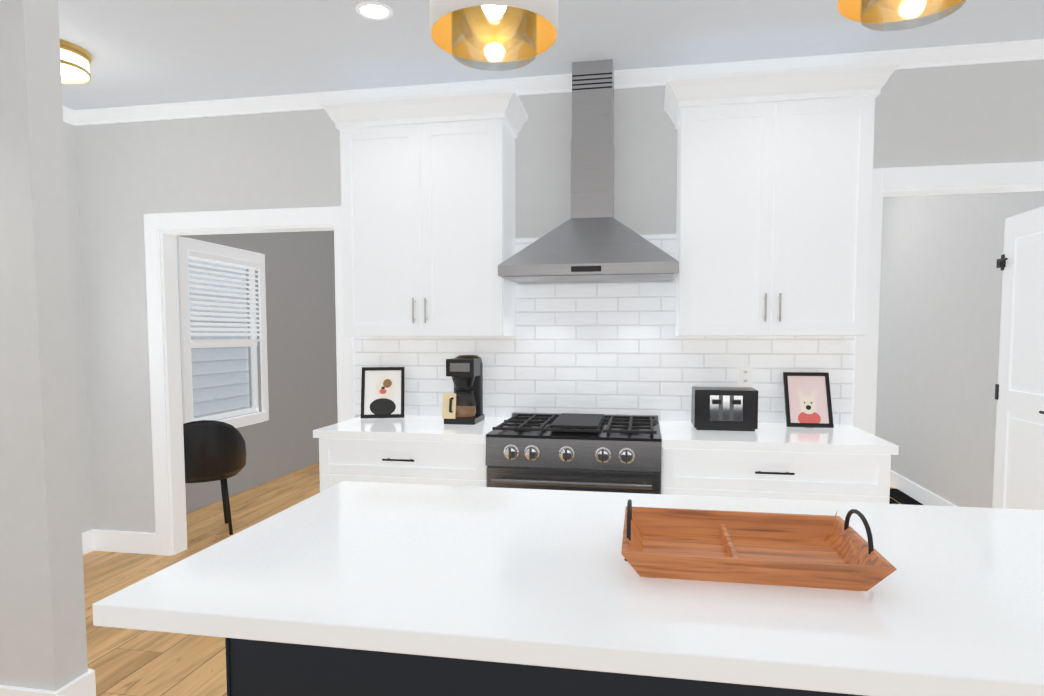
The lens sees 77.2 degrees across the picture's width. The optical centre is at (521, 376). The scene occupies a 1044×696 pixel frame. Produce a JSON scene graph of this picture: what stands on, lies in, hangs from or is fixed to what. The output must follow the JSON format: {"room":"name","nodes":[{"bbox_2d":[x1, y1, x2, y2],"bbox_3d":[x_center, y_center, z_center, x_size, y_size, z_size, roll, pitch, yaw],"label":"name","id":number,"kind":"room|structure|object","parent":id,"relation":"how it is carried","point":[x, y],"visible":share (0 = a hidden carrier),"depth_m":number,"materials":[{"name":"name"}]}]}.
{"room":"kitchen","nodes":[
{"label":"kitchen","id":0,"kind":"room"},
{"bbox_2d":[0,0,19,2],"bbox_3d":[-2.442,-1.339,1.743,1.450,0.270,1.058,1,4,10],"label":"ceiling","id":1,"kind":"structure","parent":0,"point":[1,1],"depth_m":2.14,"materials":[{"name":"paint"}]},
{"bbox_2d":[0,0,87,690],"bbox_3d":[-2.333,-0.144,2.407,1.450,2.740,0.135,1,4,10],"label":"wall","id":2,"kind":"structure","parent":0,"point":[43,641],"depth_m":2.26,"materials":[{"name":"grey paint"}]},
{"bbox_2d":[0,685,65,695],"bbox_3d":[-2.336,1.161,2.412,1.472,0.135,0.019,1,4,10],"label":"baseboard","id":3,"kind":"structure","parent":2,"relation":"attached to","point":[4,690],"depth_m":2.30,"materials":[{"name":"white"}]},
{"bbox_2d":[64,668,95,695],"bbox_3d":[-2.312,1.151,2.556,1.469,0.135,0.034,1,4,10],"label":"baseboard","id":4,"kind":"structure","parent":2,"relation":"attached to","point":[84,685],"depth_m":2.39,"materials":[{"name":"white wood"}]},
{"bbox_2d":[63,121,337,532],"bbox_3d":[-2.931,-0.212,3.493,0.120,2.740,9.500,1,4,10],"label":"wall","id":5,"kind":"structure","parent":0,"point":[301,327],"depth_m":6.37,"materials":[{"name":"grey paint"}]},
{"bbox_2d":[63,106,74,123],"bbox_3d":[-2.876,-1.533,3.244,0.051,0.073,1.485,1,4,10],"label":"crown molding","id":6,"kind":"structure","parent":5,"relation":"attached to","point":[68,114],"depth_m":3.96,"materials":[{"name":"white wood"}]},
{"bbox_2d":[188,256,258,420],"bbox_3d":[-2.541,-0.323,5.544,0.045,1.360,0.960,1,4,10],"label":"window","id":7,"kind":"structure","parent":5,"relation":"in","point":[224,380],"depth_m":5.57,"materials":[{"name":"white plastic"}]},
{"bbox_2d":[188,250,261,342],"bbox_3d":[-2.483,-0.645,5.513,0.044,0.707,0.940,1,4,10],"label":"window blinds","id":8,"kind":"object","parent":7,"relation":"attached to","point":[220,259],"visible":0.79,"depth_m":5.46,"materials":[{"name":"white plastic"}]},
{"bbox_2d":[83,462,900,695],"bbox_3d":[0.204,1.236,3.009,6.490,0.100,9.740,1,4,10],"label":"floor","id":9,"kind":"structure","parent":0,"point":[127,662],"depth_m":3.03,"materials":[{"name":"brown wood"}]},
{"bbox_2d":[183,420,245,534],"bbox_3d":[-2.213,0.682,4.529,0.539,0.818,0.539,1,4,10],"label":"chair","id":10,"kind":"object","parent":9,"relation":"on","point":[214,450],"visible":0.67,"depth_m":4.33,"materials":[{"name":"black leather"}]},
{"bbox_2d":[313,415,508,491],"bbox_3d":[-0.534,0.700,3.438,0.862,0.912,0.654,1,4,10],"label":"base cabinet","id":11,"kind":"object","parent":9,"relation":"on","point":[424,450],"visible":0.44,"depth_m":3.14,"materials":[{"name":"white wood"}]},
{"bbox_2d":[361,367,404,418],"bbox_3d":[-0.773,0.090,3.638,0.235,0.279,0.114,-1,4,-8],"label":"picture frame","id":12,"kind":"object","parent":11,"relation":"on","point":[382,391],"visible":1,"depth_m":3.63,"materials":[{"name":"white paper"}]},
{"bbox_2d":[442,355,484,424],"bbox_3d":[-0.304,0.063,3.472,0.170,0.353,0.286,1,4,10],"label":"coffee maker","id":13,"kind":"object","parent":11,"relation":"on","point":[462,404],"visible":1,"depth_m":3.39,"materials":[{"name":"black plastic"}]},
{"bbox_2d":[225,641,815,695],"bbox_3d":[0.397,0.837,1.543,1.964,0.882,0.659,1,4,10],"label":"kitchen island","id":14,"kind":"object","parent":9,"relation":"on","point":[251,670],"depth_m":1.32,"materials":[{"name":"grey wood"}]},
{"bbox_2d":[92,481,1043,695],"bbox_3d":[0.356,0.385,1.394,2.036,0.038,0.950,1,4,10],"label":"island countertop","id":15,"kind":"structure","parent":14,"relation":"on","point":[518,578],"depth_m":1.14,"materials":[{"name":"white stone"}]},
{"bbox_2d":[621,499,896,590],"bbox_3d":[0.434,0.313,1.303,0.459,0.113,0.329,1,4,10],"label":"tray","id":16,"kind":"object","parent":15,"relation":"on","point":[811,551],"visible":1,"depth_m":1.31,"materials":[{"name":"brown wood"}]},
{"bbox_2d":[485,412,661,493],"bbox_3d":[0.276,0.690,3.256,0.792,0.954,0.712,1,4,10],"label":"range","id":17,"kind":"object","parent":9,"relation":"on","point":[619,453],"visible":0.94,"depth_m":2.96,"materials":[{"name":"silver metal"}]},
{"bbox_2d":[659,421,898,503],"bbox_3d":[1.145,0.717,3.130,0.957,0.912,0.654,1,4,10],"label":"base cabinet","id":18,"kind":"object","parent":9,"relation":"on","point":[843,463],"visible":0.35,"depth_m":2.84,"materials":[{"name":"white wood"}]},
{"bbox_2d":[691,386,757,430],"bbox_3d":[0.988,0.156,3.208,0.290,0.196,0.232,1,4,10],"label":"toaster","id":19,"kind":"object","parent":18,"relation":"on","point":[725,408],"visible":1,"depth_m":3.12,"materials":[{"name":"black plastic"}]},
{"bbox_2d":[783,372,833,427],"bbox_3d":[1.424,0.117,3.262,0.215,0.268,0.130,1,4,10],"label":"picture frame","id":20,"kind":"object","parent":18,"relation":"on","point":[807,398],"visible":1,"depth_m":3.26,"materials":[{"name":"pink paper"}]},
{"bbox_2d":[889,498,898,503],"bbox_3d":[2.767,0.972,6.219,0.893,0.012,1.723,1,4,10],"label":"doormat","id":21,"kind":"object","parent":9,"relation":"on","point":[891,501],"visible":0.02,"depth_m":5.34,"materials":[{"name":"black fabric"}]},
{"bbox_2d":[890,488,922,504],"bbox_3d":[3.152,1.030,5.296,0.154,0.012,1.044,1,4,10],"label":"doormat","id":22,"kind":"object","parent":9,"relation":"on","point":[899,496],"visible":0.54,"depth_m":5.47,"materials":[{"name":"black fabric"}]},
{"bbox_2d":[58,0,1043,109],"bbox_3d":[0.200,-1.598,2.829,6.490,0.100,9.740,1,4,10],"label":"ceiling","id":23,"kind":"structure","parent":0,"point":[147,52],"depth_m":3.03,"materials":[{"name":"paint"}]},
{"bbox_2d":[60,39,91,83],"bbox_3d":[-2.252,-1.512,3.133,0.330,0.103,0.330,1,4,10],"label":"light","id":24,"kind":"object","parent":23,"relation":"attached to","point":[76,60],"visible":0.38,"depth_m":3.12,"materials":[{"name":"white glass"}]},
{"bbox_2d":[356,1,392,19],"bbox_3d":[-0.622,-1.540,2.760,0.156,0.004,0.156,1,4,10],"label":"recessed light","id":25,"kind":"object","parent":23,"relation":"in","point":[376,10],"visible":1,"depth_m":2.75,"materials":[{"name":"white plastic"}]},
{"bbox_2d":[430,0,557,70],"bbox_3d":[-0.066,-1.111,1.519,0.300,0.705,0.300,1,4,10],"label":"pendant light","id":26,"kind":"object","parent":23,"relation":"hanging from","point":[495,35],"visible":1,"depth_m":1.61,"materials":[{"name":"gold metal"}]},
{"bbox_2d":[836,0,965,30],"bbox_3d":[0.849,-1.128,1.405,0.300,0.660,0.300,1,4,10],"label":"pendant light","id":27,"kind":"object","parent":23,"relation":"hanging from","point":[886,15],"visible":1,"depth_m":1.51,"materials":[{"name":"gold metal"}]},
{"bbox_2d":[75,59,1043,554],"bbox_3d":[0.330,-0.225,3.618,6.490,2.740,0.124,1,4,10],"label":"wall","id":28,"kind":"structure","parent":0,"point":[129,175],"depth_m":3.81,"materials":[{"name":"grey paint"}]},
{"bbox_2d":[88,529,156,554],"bbox_3d":[-2.524,1.051,4.153,0.473,0.135,0.016,1,4,10],"label":"baseboard","id":29,"kind":"structure","parent":28,"relation":"attached to","point":[116,541],"depth_m":4.15,"materials":[{"name":"white wood"}]},
{"bbox_2d":[319,88,527,335],"bbox_3d":[-0.496,-0.807,3.461,1.004,1.186,0.405,1,4,10],"label":"upper cabinet","id":30,"kind":"object","parent":28,"relation":"attached to","point":[428,226],"visible":1,"depth_m":3.33,"materials":[{"name":"white wood"}]},
{"bbox_2d":[71,39,1043,125],"bbox_3d":[0.312,-1.551,3.447,6.250,0.073,0.051,1,4,10],"label":"crown molding","id":31,"kind":"structure","parent":28,"relation":"attached to","point":[1023,50],"depth_m":3.46,"materials":[{"name":"white wood"}]},
{"bbox_2d":[498,59,678,283],"bbox_3d":[0.341,-1.028,3.244,0.840,1.085,0.498,1,4,10],"label":"range hood","id":32,"kind":"object","parent":28,"relation":"attached to","point":[592,240],"visible":1,"depth_m":3.25,"materials":[{"name":"silver metal"}]},
{"bbox_2d":[354,234,854,424],"bbox_3d":[0.353,-0.258,3.545,2.696,0.985,0.007,1,4,10],"label":"backsplash","id":33,"kind":"structure","parent":28,"relation":"attached to","point":[602,348],"depth_m":3.53,"materials":[{"name":"tile"}]},
{"bbox_2d":[738,365,752,386],"bbox_3d":[1.163,0.000,3.405,0.070,0.115,0.006,1,4,10],"label":"electrical outlet cover","id":34,"kind":"object","parent":33,"relation":"attached to","point":[745,377],"visible":0.94,"depth_m":3.40,"materials":[{"name":"white plastic"}]},
{"bbox_2d":[664,61,900,335],"bbox_3d":[1.188,-0.790,3.152,0.987,1.186,0.405,1,4,10],"label":"upper cabinet","id":35,"kind":"object","parent":28,"relation":"attached to","point":[774,211],"visible":1,"depth_m":3.02,"materials":[{"name":"white wood"}]},
{"bbox_2d":[875,191,1043,507],"bbox_3d":[3.201,-0.321,5.059,0.275,2.740,3.760,1,4,10],"label":"wall","id":36,"kind":"structure","parent":0,"point":[941,277],"depth_m":4.96,"materials":[{"name":"grey paint"}]},
{"bbox_2d":[890,470,957,506],"bbox_3d":[3.255,0.961,5.427,0.041,0.135,3.183,1,4,10],"label":"baseboard","id":37,"kind":"structure","parent":36,"relation":"attached to","point":[897,481],"depth_m":5.39,"materials":[{"name":"white wood"}]},
{"bbox_2d":[992,206,1043,509],"bbox_3d":[2.709,0.128,3.479,0.093,2.033,0.745,1,4,10],"label":"kitchen door","id":38,"kind":"structure","parent":36,"relation":"in","point":[1018,483],"depth_m":3.59,"materials":[{"name":"white wood"}]}
]}

